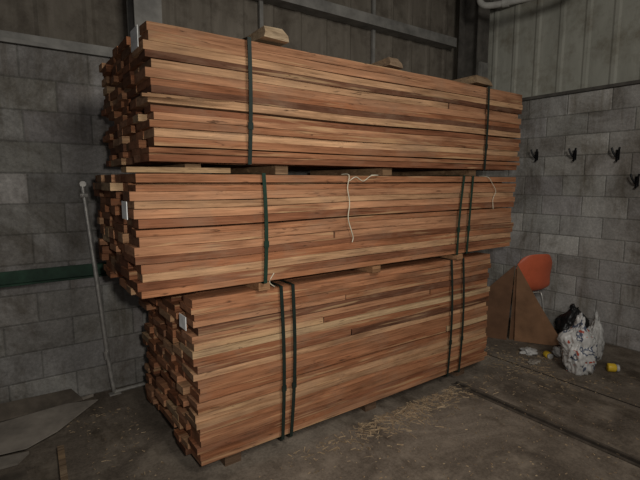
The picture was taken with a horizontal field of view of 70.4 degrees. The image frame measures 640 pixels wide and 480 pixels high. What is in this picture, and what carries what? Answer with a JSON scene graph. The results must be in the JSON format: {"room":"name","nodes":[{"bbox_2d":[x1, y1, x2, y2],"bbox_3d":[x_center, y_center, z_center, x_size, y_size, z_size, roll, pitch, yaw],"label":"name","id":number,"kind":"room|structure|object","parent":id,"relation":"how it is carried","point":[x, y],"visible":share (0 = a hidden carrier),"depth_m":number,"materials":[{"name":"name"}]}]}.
{"room":"lumber warehouse","nodes":[
{"label":"lumber warehouse","id":0,"kind":"room"},
{"bbox_2d":[0,0,459,403],"bbox_3d":[-1.192,-0.881,3.676,7.650,4.000,0.204,-5,9,-35],"label":"wall","id":1,"kind":"structure","parent":0,"point":[53,128],"depth_m":3.23,"materials":[{"name":"concrete"}]},
{"bbox_2d":[0,262,107,287],"bbox_3d":[-2.808,0.328,2.502,3.485,0.095,0.050,-5,9,-35],"label":"wall rail","id":2,"kind":"object","parent":1,"relation":"attached to","point":[62,273],"visible":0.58,"depth_m":3.16,"materials":[{"name":"metal"}]},
{"bbox_2d":[0,30,113,57],"bbox_3d":[-1.243,-1.388,3.507,7.450,0.090,0.150,-5,9,-35],"label":"trim","id":3,"kind":"structure","parent":1,"relation":"attached to","point":[5,36],"depth_m":3.08,"materials":[{"name":"paint"}]},
{"bbox_2d":[258,0,375,63],"bbox_3d":[0.019,-2.214,4.355,1.365,1.330,0.025,-5,9,-35],"label":"trim","id":4,"kind":"structure","parent":1,"relation":"attached to","point":[260,2],"depth_m":4.71,"materials":[{"name":"paint"}]},
{"bbox_2d":[255,0,456,49],"bbox_3d":[0.167,-2.206,4.404,3.460,0.100,0.140,-5,9,-35],"label":"trim","id":5,"kind":"structure","parent":1,"relation":"attached to","point":[319,8],"depth_m":4.57,"materials":[{"name":"paint"}]},
{"bbox_2d":[0,318,639,479],"bbox_3d":[0.630,1.489,1.426,7.650,0.120,6.450,-5,9,-35],"label":"floor","id":6,"kind":"structure","parent":0,"point":[263,460],"depth_m":2.84,"materials":[{"name":"concrete"}]},
{"bbox_2d":[0,467,27,479],"bbox_3d":[-1.785,1.297,2.348,0.122,0.018,0.450,7,10,44],"label":"scrap","id":7,"kind":"object","parent":6,"relation":"on","point":[19,474],"visible":1,"depth_m":2.45,"materials":[{"name":"cardboard"}]},
{"bbox_2d":[0,451,28,469],"bbox_3d":[-1.912,1.277,2.512,0.491,0.016,0.147,-3,8,-24],"label":"scrap","id":8,"kind":"object","parent":6,"relation":"on","point":[15,459],"visible":1,"depth_m":2.60,"materials":[{"name":"cardboard"}]},
{"bbox_2d":[0,389,82,421],"bbox_3d":[-2.193,1.154,2.985,1.120,0.093,0.125,-5,9,-35],"label":"panel","id":9,"kind":"object","parent":6,"relation":"on","point":[17,408],"visible":1,"depth_m":3.15,"materials":[{"name":"cardboard"}]},
{"bbox_2d":[0,394,93,422],"bbox_3d":[-2.253,1.215,2.974,1.400,0.020,0.075,-5,9,-35],"label":"cardboard sheet","id":10,"kind":"object","parent":6,"relation":"on","point":[91,395],"visible":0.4,"depth_m":3.35,"materials":[{"name":"cardboard"}]},
{"bbox_2d":[0,399,97,454],"bbox_3d":[-1.810,1.196,2.886,0.780,0.040,0.410,-5,9,-35],"label":"cardboard sheet","id":11,"kind":"object","parent":6,"relation":"on","point":[23,432],"visible":1,"depth_m":2.90,"materials":[{"name":"cardboard"}]},
{"bbox_2d":[57,445,67,479],"bbox_3d":[-1.421,1.276,2.510,0.035,0.020,0.536,-5,9,-32],"label":"stick","id":12,"kind":"object","parent":6,"relation":"on","point":[61,452],"visible":1,"depth_m":2.56,"materials":[{"name":"brown wood"}]},
{"bbox_2d":[79,181,145,395],"bbox_3d":[-1.526,0.369,3.365,0.371,1.601,0.081,-4,8,-29],"label":"metal pole","id":13,"kind":"object","parent":6,"relation":"on","point":[83,194],"visible":0.98,"depth_m":3.32,"materials":[{"name":"grey metal"}]},
{"bbox_2d":[126,0,161,383],"bbox_3d":[-1.259,-0.840,3.359,0.250,4.000,0.235,-5,9,-35],"label":"steel column","id":14,"kind":"structure","parent":6,"relation":"on","point":[138,11],"depth_m":3.22,"materials":[{"name":"grey metal"}]},
{"bbox_2d":[138,252,490,466],"bbox_3d":[0.090,0.652,3.468,2.597,1.014,1.041,-5,9,-35],"label":"bundle","id":15,"kind":"object","parent":6,"relation":"on","point":[236,369],"visible":0.9,"depth_m":2.78,"materials":[{"name":"brown wood"}]},
{"bbox_2d":[93,173,515,298],"bbox_3d":[0.123,-0.146,3.258,3.087,0.639,0.931,-5,9,-35],"label":"bundle","id":16,"kind":"object","parent":15,"relation":"on","point":[165,234],"visible":1,"depth_m":2.52,"materials":[{"name":"brown wood"}]},
{"bbox_2d":[99,21,522,175],"bbox_3d":[0.121,-0.799,3.256,3.085,0.672,1.074,-5,9,-35],"label":"bundle","id":17,"kind":"object","parent":16,"relation":"on","point":[178,100],"visible":1,"depth_m":2.50,"materials":[{"name":"brown wood"}]},
{"bbox_2d":[247,26,288,46],"bbox_3d":[-0.512,-1.106,2.701,0.165,0.069,1.020,-5,9,-35],"label":"bearer","id":18,"kind":"object","parent":17,"relation":"on","point":[265,34],"visible":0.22,"depth_m":2.32,"materials":[{"name":"beige wood"}]},
{"bbox_2d":[371,57,402,69],"bbox_3d":[0.199,-1.170,3.233,0.143,0.060,0.980,-5,9,-35],"label":"bearer","id":19,"kind":"object","parent":17,"relation":"on","point":[388,62],"visible":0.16,"depth_m":2.86,"materials":[{"name":"beige wood"}]},
{"bbox_2d":[452,75,492,86],"bbox_3d":[0.940,-1.239,3.755,0.228,0.062,0.990,-5,9,-35],"label":"bearer","id":20,"kind":"object","parent":17,"relation":"on","point":[477,80],"visible":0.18,"depth_m":3.37,"materials":[{"name":"beige wood"}]},
{"bbox_2d":[67,342,639,479],"bbox_3d":[0.797,1.201,3.159,4.353,0.004,2.904,-5,9,-35],"label":"debris","id":21,"kind":"object","parent":6,"relation":"on","point":[425,399],"visible":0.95,"depth_m":3.11,"materials":[{"name":"beige wood"}]},
{"bbox_2d":[457,0,490,252],"bbox_3d":[1.804,-1.111,5.447,0.260,4.000,0.300,-5,9,-35],"label":"steel column","id":22,"kind":"structure","parent":6,"relation":"on","point":[474,21],"depth_m":5.30,"materials":[{"name":"metal"}]},
{"bbox_2d":[485,264,559,345],"bbox_3d":[2.041,0.632,4.559,0.758,0.771,0.139,3,8,25],"label":"cardboard","id":23,"kind":"object","parent":6,"relation":"on","point":[530,323],"visible":0.84,"depth_m":4.57,"materials":[{"name":"brown cardboard"}]},
{"bbox_2d":[519,347,537,355],"bbox_3d":[1.947,1.035,4.237,0.169,0.055,0.169,3,8,20],"label":"crumpled paper","id":24,"kind":"object","parent":6,"relation":"on","point":[529,351],"visible":1,"depth_m":4.21,"materials":[{"name":"white paper"}]},
{"bbox_2d":[512,254,551,310],"bbox_3d":[2.201,0.545,4.887,0.431,0.861,0.432,-2,8,-14],"label":"shell chair","id":25,"kind":"object","parent":6,"relation":"on","point":[536,269],"visible":0.54,"depth_m":4.67,"materials":[{"name":"orange plastic"}]},
{"bbox_2d":[527,359,541,364],"bbox_3d":[1.904,1.078,4.033,0.172,0.023,0.100,-5,9,-35],"label":"crumpled paper","id":26,"kind":"object","parent":6,"relation":"on","point":[530,361],"visible":1,"depth_m":4.01,"materials":[{"name":"white paper"}]},
{"bbox_2d":[451,381,639,467],"bbox_3d":[2.143,1.331,2.142,0.080,0.008,3.670,-5,9,-35],"label":"floor track","id":27,"kind":"object","parent":6,"relation":"on","point":[591,442],"visible":1,"depth_m":2.97,"materials":[{"name":"metal"}]},
{"bbox_2d":[543,351,552,358],"bbox_3d":[2.075,1.047,4.121,0.061,0.061,0.075,-1,7,-6],"label":"plastic jar","id":28,"kind":"object","parent":6,"relation":"on","point":[547,354],"visible":1,"depth_m":4.10,"materials":[{"name":"yellow plastic"}]},
{"bbox_2d":[552,346,561,356],"bbox_3d":[2.207,1.026,4.189,0.109,0.087,0.107,-1,8,-10],"label":"crumpled paper","id":29,"kind":"object","parent":6,"relation":"on","point":[556,350],"visible":0.66,"depth_m":4.17,"materials":[{"name":"white paper"}]},
{"bbox_2d":[487,354,639,407],"bbox_3d":[2.390,1.213,3.069,0.012,0.003,4.900,-5,9,-35],"label":"joint","id":30,"kind":"object","parent":6,"relation":"on","point":[487,354],"depth_m":3.60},
{"bbox_2d":[554,304,589,333],"bbox_3d":[2.463,0.821,4.416,0.345,0.433,0.320,-5,9,-35],"label":"garbage bag","id":31,"kind":"object","parent":6,"relation":"on","point":[564,321],"visible":0.46,"depth_m":4.36,"materials":[{"name":"black plastic"}]},
{"bbox_2d":[557,312,597,375],"bbox_3d":[2.196,0.861,3.836,0.324,0.504,0.286,-5,9,-35],"label":"plastic bag","id":32,"kind":"object","parent":6,"relation":"on","point":[579,349],"visible":1,"depth_m":3.76,"materials":[{"name":"white plastic"}]},
{"bbox_2d":[587,311,604,360],"bbox_3d":[2.490,0.849,4.099,0.183,0.461,0.163,-5,9,-35],"label":"plastic bag","id":33,"kind":"object","parent":6,"relation":"on","point":[596,328],"visible":0.56,"depth_m":4.05,"materials":[{"name":"white plastic"}]},
{"bbox_2d":[606,363,619,371],"bbox_3d":[2.478,1.079,3.831,0.087,0.071,0.071,2,8,14],"label":"plastic jar","id":34,"kind":"object","parent":6,"relation":"on","point":[610,367],"visible":1,"depth_m":3.81,"materials":[{"name":"yellow plastic"}]},
{"bbox_2d":[479,0,639,351],"bbox_3d":[3.683,-0.829,3.275,0.204,4.000,6.350,-5,9,-35],"label":"wall","id":35,"kind":"structure","parent":0,"point":[583,213],"depth_m":4.62,"materials":[{"name":"grey concrete"}]},
{"bbox_2d":[493,0,521,9],"bbox_3d":[3.747,-2.414,2.824,0.160,0.140,5.880,-5,9,-35],"label":"trim","id":36,"kind":"structure","parent":35,"relation":"attached to","point":[500,8],"depth_m":5.14,"materials":[{"name":"paint"}]},
{"bbox_2d":[531,149,538,161],"bbox_3d":[2.335,-0.915,4.918,0.072,0.137,0.085,-5,9,-35],"label":"coat hook","id":37,"kind":"object","parent":35,"relation":"attached to","point":[537,151],"visible":1,"depth_m":4.92,"materials":[{"name":"black metal"}]},
{"bbox_2d":[568,148,576,161],"bbox_3d":[2.569,-0.863,4.597,0.072,0.137,0.085,-5,9,-35],"label":"coat hook","id":38,"kind":"object","parent":35,"relation":"attached to","point":[574,155],"visible":1,"depth_m":4.59,"materials":[{"name":"black metal"}]},
{"bbox_2d":[522,79,639,100],"bbox_3d":[3.669,-1.308,3.122,0.130,0.030,6.220,-5,9,-35],"label":"trim","id":39,"kind":"structure","parent":35,"relation":"attached to","point":[633,81],"depth_m":4.48,"materials":[{"name":"grey paint"}]},
{"bbox_2d":[611,147,620,161],"bbox_3d":[2.799,-0.807,4.280,0.072,0.137,0.085,-5,9,-35],"label":"coat hook","id":40,"kind":"object","parent":35,"relation":"attached to","point":[617,155],"visible":1,"depth_m":4.28,"materials":[{"name":"black metal"}]},
{"bbox_2d":[630,174,639,188],"bbox_3d":[2.903,-0.540,4.169,0.072,0.137,0.085,-5,9,-35],"label":"coat hook","id":41,"kind":"object","parent":35,"relation":"attached to","point":[636,182],"visible":1,"depth_m":4.17,"materials":[{"name":"black metal"}]},
{"bbox_3d":[0.630,-2.587,0.897,7.650,0.100,6.450,-5,9,-35],"label":"ceiling","id":42,"kind":"structure","parent":0,"visible":0},
{"bbox_2d":[477,0,533,8],"bbox_3d":[2.090,-2.693,4.508,1.065,0.620,0.088,5,9,36],"label":"pipe","id":43,"kind":"object","parent":42,"relation":"attached to","point":[503,3],"visible":1,"depth_m":4.69,"materials":[{"name":"grey metal"}]}
]}

